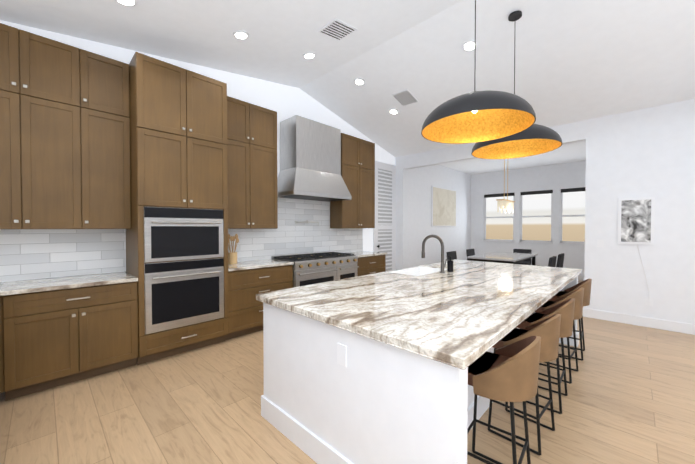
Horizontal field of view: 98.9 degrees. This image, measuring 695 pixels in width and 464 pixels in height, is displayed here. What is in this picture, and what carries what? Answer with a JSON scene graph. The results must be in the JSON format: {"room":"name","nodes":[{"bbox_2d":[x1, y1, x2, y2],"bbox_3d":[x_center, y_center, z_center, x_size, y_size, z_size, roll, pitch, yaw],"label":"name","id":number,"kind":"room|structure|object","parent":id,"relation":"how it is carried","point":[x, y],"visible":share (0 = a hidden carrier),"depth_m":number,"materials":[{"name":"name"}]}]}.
{"room":"kitchen","nodes":[
{"label":"kitchen","id":0,"kind":"room"},
{"bbox_2d":[0,20,394,281],"bbox_3d":[-1.312,-0.647,4.832,0.150,4.000,7.260,1,1,44],"label":"wall","id":1,"kind":"structure","parent":0,"point":[284,102],"depth_m":4.70,"materials":[{"name":"paint"}]},
{"bbox_2d":[0,229,125,281],"bbox_3d":[-3.123,0.218,2.866,0.009,0.486,1.596,1,1,44],"label":"backsplash","id":2,"kind":"structure","parent":1,"relation":"attached to","point":[26,254],"depth_m":3.04,"materials":[{"name":"tile"}]},
{"bbox_2d":[0,23,277,228],"bbox_3d":[-2.350,-0.915,3.377,0.358,1.760,3.408,1,1,44],"label":"upper cabinets","id":3,"kind":"object","parent":1,"relation":"attached to","point":[64,136],"depth_m":2.89,"materials":[{"name":"brown wood"}]},
{"bbox_2d":[228,197,362,261],"bbox_3d":[-0.797,-0.080,5.256,0.009,1.008,3.227,1,1,44],"label":"backsplash","id":4,"kind":"structure","parent":1,"relation":"attached to","point":[288,236],"depth_m":5.18,"materials":[{"name":"tile"}]},
{"bbox_2d":[295,220,318,225],"bbox_3d":[-0.702,-0.152,5.209,0.189,0.101,0.399,1,1,44],"label":"pot filler","id":5,"kind":"object","parent":4,"relation":"attached to","point":[296,221],"visible":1,"depth_m":5.21,"materials":[{"name":"silver metal"}]},
{"bbox_2d":[277,115,350,201],"bbox_3d":[-0.571,-1.188,5.038,0.588,1.244,1.240,1,1,44],"label":"range hood","id":6,"kind":"object","parent":1,"relation":"attached to","point":[310,159],"visible":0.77,"depth_m":4.80,"materials":[{"name":"silver metal"}]},
{"bbox_2d":[330,133,374,227],"bbox_3d":[0.126,-0.954,5.925,0.358,1.760,0.960,1,1,44],"label":"upper cabinet","id":7,"kind":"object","parent":1,"relation":"attached to","point":[357,210],"depth_m":5.77,"materials":[{"name":"brown wood"}]},
{"bbox_2d":[373,160,395,271],"bbox_3d":[0.899,-0.144,6.941,0.093,2.930,0.856,1,1,44],"label":"pantry door","id":8,"kind":"structure","parent":1,"relation":"in","point":[384,234],"depth_m":6.99,"materials":[{"name":"white wood"}]},
{"bbox_2d":[0,280,694,463],"bbox_3d":[2.776,1.429,3.798,8.500,0.120,11.730,1,1,44],"label":"floor","id":9,"kind":"structure","parent":0,"point":[629,398],"depth_m":2.28,"materials":[{"name":"brown wood"}]},
{"bbox_2d":[0,281,137,400],"bbox_3d":[-2.659,0.941,2.915,0.620,0.884,0.898,1,1,44],"label":"base cabinet","id":10,"kind":"object","parent":9,"relation":"on","point":[52,339],"visible":1,"depth_m":2.63,"materials":[{"name":"brown wood"}]},
{"bbox_2d":[125,52,227,364],"bbox_3d":[-2.004,-0.222,3.531,0.676,3.190,0.920,1,1,44],"label":"tall cabinet","id":11,"kind":"object","parent":9,"relation":"on","point":[178,137],"visible":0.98,"depth_m":3.23,"materials":[{"name":"brown wood"}]},
{"bbox_2d":[144,258,223,334],"bbox_3d":[-1.773,0.686,3.320,0.076,0.730,0.816,1,1,44],"label":"wall oven","id":12,"kind":"object","parent":11,"relation":"attached to","point":[177,294],"visible":1,"depth_m":3.29,"materials":[{"name":"silver metal"}]},
{"bbox_2d":[144,207,223,262],"bbox_3d":[-1.773,0.024,3.310,0.076,0.575,0.816,1,1,44],"label":"wall oven","id":13,"kind":"object","parent":11,"relation":"attached to","point":[172,234],"visible":1,"depth_m":3.28,"materials":[{"name":"silver metal"}]},
{"bbox_2d":[225,265,292,339],"bbox_3d":[-1.350,0.920,4.236,0.656,0.883,0.974,1,1,44],"label":"base cabinet","id":14,"kind":"object","parent":9,"relation":"on","point":[245,310],"visible":0.48,"depth_m":3.91,"materials":[{"name":"brown wood"}]},
{"bbox_2d":[228,259,293,270],"bbox_3d":[-1.354,0.460,4.233,0.645,0.035,0.972,1,1,44],"label":"countertop","id":15,"kind":"structure","parent":14,"relation":"on","point":[251,264],"depth_m":4.13,"materials":[{"name":"stone"}]},
{"bbox_2d":[228,234,238,263],"bbox_3d":[-1.603,0.234,4.152,0.120,0.416,0.190,1,1,44],"label":"utensil crock","id":16,"kind":"object","parent":15,"relation":"on","point":[232,257],"visible":0.94,"depth_m":4.12,"materials":[{"name":"brown wood"}]},
{"bbox_2d":[271,251,358,287],"bbox_3d":[-0.500,0.867,5.042,0.712,0.965,1.354,1,1,44],"label":"range","id":17,"kind":"object","parent":9,"relation":"on","point":[314,268],"visible":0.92,"depth_m":4.79,"materials":[{"name":"silver metal"}]},
{"bbox_2d":[357,255,385,275],"bbox_3d":[0.251,0.895,5.884,0.656,0.883,0.886,1,1,44],"label":"base cabinet","id":18,"kind":"object","parent":9,"relation":"on","point":[367,265],"visible":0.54,"depth_m":5.67,"materials":[{"name":"brown wood"}]},
{"bbox_2d":[345,251,386,256],"bbox_3d":[0.255,0.434,5.888,0.645,0.035,0.905,1,1,44],"label":"countertop","id":19,"kind":"structure","parent":18,"relation":"on","point":[363,253],"depth_m":5.79,"materials":[{"name":"stone"}]},
{"bbox_2d":[261,266,578,463],"bbox_3d":[1.071,0.925,2.951,1.575,0.912,3.412,1,1,44],"label":"kitchen island","id":20,"kind":"object","parent":9,"relation":"on","point":[334,395],"visible":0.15,"depth_m":1.61,"materials":[{"name":"white paint"}]},
{"bbox_2d":[256,259,581,369],"bbox_3d":[1.077,0.484,2.939,1.600,0.044,3.450,1,1,44],"label":"island countertop","id":21,"kind":"structure","parent":20,"relation":"on","point":[464,314],"depth_m":1.98,"materials":[{"name":"stone"}]},
{"bbox_2d":[390,266,446,275],"bbox_3d":[0.847,0.587,3.534,0.434,0.252,0.756,1,1,44],"label":"island sink","id":22,"kind":"object","parent":21,"relation":"in","point":[416,271],"depth_m":3.80,"materials":[{"name":"white ceramic"}]},
{"bbox_2d":[421,234,446,272],"bbox_3d":[0.996,0.241,3.419,0.291,0.426,0.110,1,1,44],"label":"faucet","id":23,"kind":"object","parent":21,"relation":"on","point":[442,249],"visible":1,"depth_m":3.34,"materials":[{"name":"silver metal"}]},
{"bbox_2d":[446,256,452,271],"bbox_3d":[1.176,0.364,3.420,0.080,0.180,0.066,1,1,44],"label":"soap dispenser","id":24,"kind":"object","parent":21,"relation":"on","point":[449,265],"visible":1,"depth_m":3.39,"materials":[{"name":"black glass"}]},
{"bbox_2d":[446,251,456,259],"bbox_3d":[2.797,0.905,7.347,0.552,0.820,0.466,1,1,44],"label":"dining chair","id":25,"kind":"object","parent":9,"relation":"on","point":[452,254],"visible":0.12,"depth_m":7.47,"materials":[{"name":"grey fabric"}]},
{"bbox_2d":[466,249,474,259],"bbox_3d":[3.633,0.892,8.207,0.552,0.820,0.466,1,1,44],"label":"dining chair","id":26,"kind":"object","parent":9,"relation":"on","point":[470,252],"visible":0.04,"depth_m":8.26,"materials":[{"name":"grey fabric"}]},
{"bbox_2d":[467,251,537,265],"bbox_3d":[3.798,0.937,7.211,1.000,0.760,2.000,1,1,44],"label":"dining table","id":27,"kind":"object","parent":9,"relation":"on","point":[506,257],"visible":0.62,"depth_m":6.83,"materials":[{"name":"grey stone"}]},
{"bbox_2d":[467,336,540,463],"bbox_3d":[0.820,0.970,1.639,0.406,0.862,0.448,1,1,44],"label":"bar stool","id":28,"kind":"object","parent":9,"relation":"on","point":[509,373],"visible":0.92,"depth_m":1.47,"materials":[{"name":"leather"}]},
{"bbox_2d":[513,249,531,264],"bbox_3d":[4.727,0.892,8.166,0.466,0.820,0.552,1,1,44],"label":"dining chair","id":29,"kind":"object","parent":9,"relation":"on","point":[526,262],"visible":0.35,"depth_m":8.19,"materials":[{"name":"grey fabric"}]},
{"bbox_2d":[488,314,560,455],"bbox_3d":[1.229,0.964,2.068,0.406,0.862,0.449,1,1,44],"label":"bar stool","id":30,"kind":"object","parent":9,"relation":"on","point":[547,330],"visible":0.67,"depth_m":1.90,"materials":[{"name":"leather"}]},
{"bbox_2d":[516,298,574,413],"bbox_3d":[1.636,0.958,2.479,0.407,0.862,0.449,1,1,44],"label":"bar stool","id":31,"kind":"object","parent":9,"relation":"on","point":[565,309],"visible":0.6,"depth_m":2.32,"materials":[{"name":"leather"}]},
{"bbox_2d":[538,253,563,267],"bbox_3d":[4.730,0.910,7.003,0.552,0.820,0.466,1,1,44],"label":"dining chair","id":32,"kind":"object","parent":9,"relation":"on","point":[560,259],"visible":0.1,"depth_m":6.70,"materials":[{"name":"grey fabric"}]},
{"bbox_2d":[548,256,556,266],"bbox_3d":[4.068,0.920,6.321,0.552,0.820,0.466,1,1,44],"label":"dining chair","id":33,"kind":"object","parent":9,"relation":"on","point":[552,262],"visible":0.06,"depth_m":6.02,"materials":[{"name":"grey fabric"}]},
{"bbox_2d":[535,288,583,383],"bbox_3d":[2.058,0.951,2.921,0.407,0.862,0.449,1,1,44],"label":"bar stool","id":34,"kind":"object","parent":9,"relation":"on","point":[577,295],"visible":0.4,"depth_m":2.75,"materials":[{"name":"leather"}]},
{"bbox_2d":[549,279,591,360],"bbox_3d":[2.517,0.944,3.393,0.406,0.862,0.449,1,1,44],"label":"bar stool","id":35,"kind":"object","parent":9,"relation":"on","point":[585,285],"visible":0.52,"depth_m":3.23,"materials":[{"name":"leather"}]},
{"bbox_3d":[-2.090,0.966,1.253,2.503,0.883,0.704,1,1,44],"label":"base cabinet","id":36,"kind":"object","parent":9,"relation":"on","visible":0},
{"bbox_2d":[0,281,8,295],"bbox_3d":[-2.310,0.502,1.453,3.148,0.035,0.693,1,1,44],"label":"countertop","id":37,"kind":"structure","parent":36,"relation":"on","point":[3,285],"depth_m":2.53,"materials":[{"name":"stone"}]},
{"bbox_2d":[4,271,137,295],"bbox_3d":[-2.641,0.480,2.905,0.649,0.035,0.875,1,1,44],"label":"countertop","id":38,"kind":"structure","parent":36,"relation":"on","point":[35,285],"depth_m":2.79,"materials":[{"name":"stone"}]},
{"bbox_2d":[0,0,694,157],"bbox_3d":[1.431,-2.137,2.108,7.950,0.878,7.310,1,1,44],"label":"ceiling","id":39,"kind":"structure","parent":0,"point":[578,60],"depth_m":3.60,"materials":[{"name":"paint"}]},
{"bbox_2d":[115,0,137,6],"bbox_3d":[-1.977,-2.069,2.655,0.180,0.037,0.180,1,1,44],"label":"recessed light","id":40,"kind":"object","parent":39,"relation":"in","point":[130,3],"visible":0.94,"depth_m":2.68,"materials":[{"name":"white"}]},
{"bbox_2d":[233,30,248,39],"bbox_3d":[-1.210,-2.238,3.385,0.180,0.037,0.180,1,1,44],"label":"recessed light","id":41,"kind":"object","parent":39,"relation":"in","point":[241,35],"visible":0.98,"depth_m":3.37,"materials":[{"name":"white"}]},
{"bbox_2d":[303,52,315,58],"bbox_3d":[-0.519,-2.389,4.036,0.180,0.037,0.180,1,1,44],"label":"recessed light","id":42,"kind":"object","parent":39,"relation":"in","point":[309,55],"visible":0.98,"depth_m":4.02,"materials":[{"name":"white"}]},
{"bbox_2d":[318,18,356,40],"bbox_3d":[-0.115,-2.365,3.491,0.300,0.064,0.358,1,1,44],"label":"ceiling vent","id":43,"kind":"object","parent":39,"relation":"in","point":[337,29],"visible":0.98,"depth_m":3.47,"materials":[{"name":"white metal"}]},
{"bbox_2d":[354,78,364,85],"bbox_3d":[0.190,-2.389,4.738,0.180,0.054,0.177,1,1,44],"label":"recessed light","id":44,"kind":"object","parent":39,"relation":"in","point":[359,81],"visible":0.94,"depth_m":4.73,"materials":[{"name":"white"}]},
{"bbox_2d":[389,108,398,114],"bbox_3d":[0.832,-2.174,5.373,0.180,0.054,0.177,1,1,44],"label":"recessed light","id":45,"kind":"object","parent":39,"relation":"in","point":[392,111],"visible":0.94,"depth_m":5.36,"materials":[{"name":"white"}]},
{"bbox_2d":[392,89,418,106],"bbox_3d":[0.958,-2.223,4.942,0.300,0.098,0.352,1,1,44],"label":"ceiling vent","id":46,"kind":"object","parent":39,"relation":"in","point":[405,97],"visible":1,"depth_m":4.93,"materials":[{"name":"white metal"}]},
{"bbox_2d":[462,40,477,51],"bbox_3d":[1.527,-2.324,3.718,0.180,0.054,0.177,1,1,44],"label":"recessed light","id":47,"kind":"object","parent":39,"relation":"in","point":[468,46],"visible":0.92,"depth_m":3.71,"materials":[{"name":"white"}]},
{"bbox_2d":[421,0,535,143],"bbox_3d":[1.052,-1.606,2.450,0.860,1.509,0.860,1,1,44],"label":"pendant lamp","id":48,"kind":"object","parent":39,"relation":"hanging from","point":[478,116],"visible":1,"depth_m":2.57,"materials":[{"name":"grey metal"}]},
{"bbox_2d":[471,10,561,158],"bbox_3d":[1.818,-1.625,3.239,0.860,1.464,0.860,1,1,44],"label":"pendant lamp","id":49,"kind":"object","parent":39,"relation":"hanging from","point":[534,139],"visible":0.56,"depth_m":3.34,"materials":[{"name":"grey metal"}]},
{"bbox_2d":[406,165,470,267],"bbox_3d":[2.793,-0.357,8.747,0.150,3.300,4.070,1,1,44],"label":"wall","id":50,"kind":"structure","parent":0,"point":[420,181],"depth_m":8.14,"materials":[{"name":"paint"}]},
{"bbox_2d":[431,186,455,226],"bbox_3d":[2.812,-0.710,8.626,0.037,1.110,1.490,1,1,44],"label":"canvas art","id":51,"kind":"object","parent":50,"relation":"attached to","point":[443,207],"visible":1,"depth_m":8.53,"materials":[{"name":"white"}]},
{"bbox_2d":[439,141,585,174],"bbox_3d":[4.273,-1.946,7.389,4.230,0.120,4.220,1,1,44],"label":"ceiling","id":52,"kind":"structure","parent":0,"point":[570,153],"depth_m":8.00,"materials":[{"name":"paint"}]},
{"bbox_2d":[497,159,514,212],"bbox_3d":[3.889,-1.179,7.300,0.180,1.410,0.840,1,1,44],"label":"chandelier","id":53,"kind":"object","parent":52,"relation":"hanging from","point":[507,204],"visible":0.9,"depth_m":7.20,"materials":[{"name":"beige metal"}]},
{"bbox_2d":[471,161,585,275],"bbox_3d":[5.586,-0.357,8.766,3.830,3.300,0.150,1,1,44],"label":"wall","id":54,"kind":"structure","parent":0,"point":[556,178],"depth_m":8.79,"materials":[{"name":"paint"}]},
{"bbox_2d":[482,193,514,241],"bbox_3d":[4.812,-0.453,9.460,0.970,1.530,0.130,1,1,44],"label":"window","id":55,"kind":"structure","parent":54,"relation":"in","point":[501,195],"depth_m":9.52,"materials":[{"name":"white"}]},
{"bbox_2d":[518,190,553,243],"bbox_3d":[5.544,-0.442,8.750,0.890,1.530,0.130,1,1,44],"label":"window","id":56,"kind":"structure","parent":54,"relation":"in","point":[545,192],"depth_m":8.75,"materials":[{"name":"white"}]},
{"bbox_2d":[558,187,584,244],"bbox_3d":[6.276,-0.431,8.039,0.930,1.530,0.130,1,1,44],"label":"window","id":57,"kind":"structure","parent":54,"relation":"in","point":[575,190],"depth_m":8.20,"materials":[{"name":"white"}]},
{"bbox_2d":[578,275,583,280],"bbox_3d":[5.534,1.224,8.725,3.810,0.140,0.015,1,1,44],"label":"baseboard","id":58,"kind":"structure","parent":54,"relation":"attached to","point":[581,277],"depth_m":7.98,"materials":[{"name":"white"}]},
{"bbox_2d":[395,99,694,323],"bbox_3d":[3.926,-0.345,4.704,7.550,3.400,0.150,1,1,44],"label":"wall","id":59,"kind":"structure","parent":0,"point":[648,152],"depth_m":4.33,"materials":[{"name":"paint"}]},
{"bbox_2d":[618,197,654,244],"bbox_3d":[4.191,-0.160,4.327,0.380,0.680,0.024,1,1,44],"label":"picture frame","id":60,"kind":"object","parent":59,"relation":"attached to","point":[636,219],"visible":0.92,"depth_m":4.31,"materials":[{"name":"white"}]},
{"bbox_2d":[637,244,649,299],"bbox_3d":[4.254,0.574,4.280,0.136,0.785,0.011,1,1,44],"label":"cord","id":61,"kind":"object","parent":60,"relation":"hanging from","point":[643,268],"visible":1,"depth_m":4.28,"materials":[{"name":"white plastic"}]},
{"bbox_2d":[583,307,694,334],"bbox_3d":[5.224,1.304,3.458,3.913,0.140,0.167,1,1,44],"label":"baseboard","id":62,"kind":"structure","parent":59,"relation":"attached to","point":[674,326],"depth_m":4.29,"materials":[{"name":"white"}]},
{"bbox_2d":[645,297,652,305],"bbox_3d":[4.300,0.992,4.241,0.080,0.120,0.020,1,1,44],"label":"electrical outlet","id":63,"kind":"object","parent":59,"relation":"attached to","point":[648,302],"visible":1,"depth_m":4.24,"materials":[{"name":"white plastic"}]},
{"label":"outside","id":64,"kind":"structure","parent":0,"visible":0},
{"bbox_2d":[486,191,584,241],"bbox_3d":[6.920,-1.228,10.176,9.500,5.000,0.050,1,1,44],"label":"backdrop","id":65,"kind":"structure","parent":64,"point":[532,207],"depth_m":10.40,"materials":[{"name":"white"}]}
]}

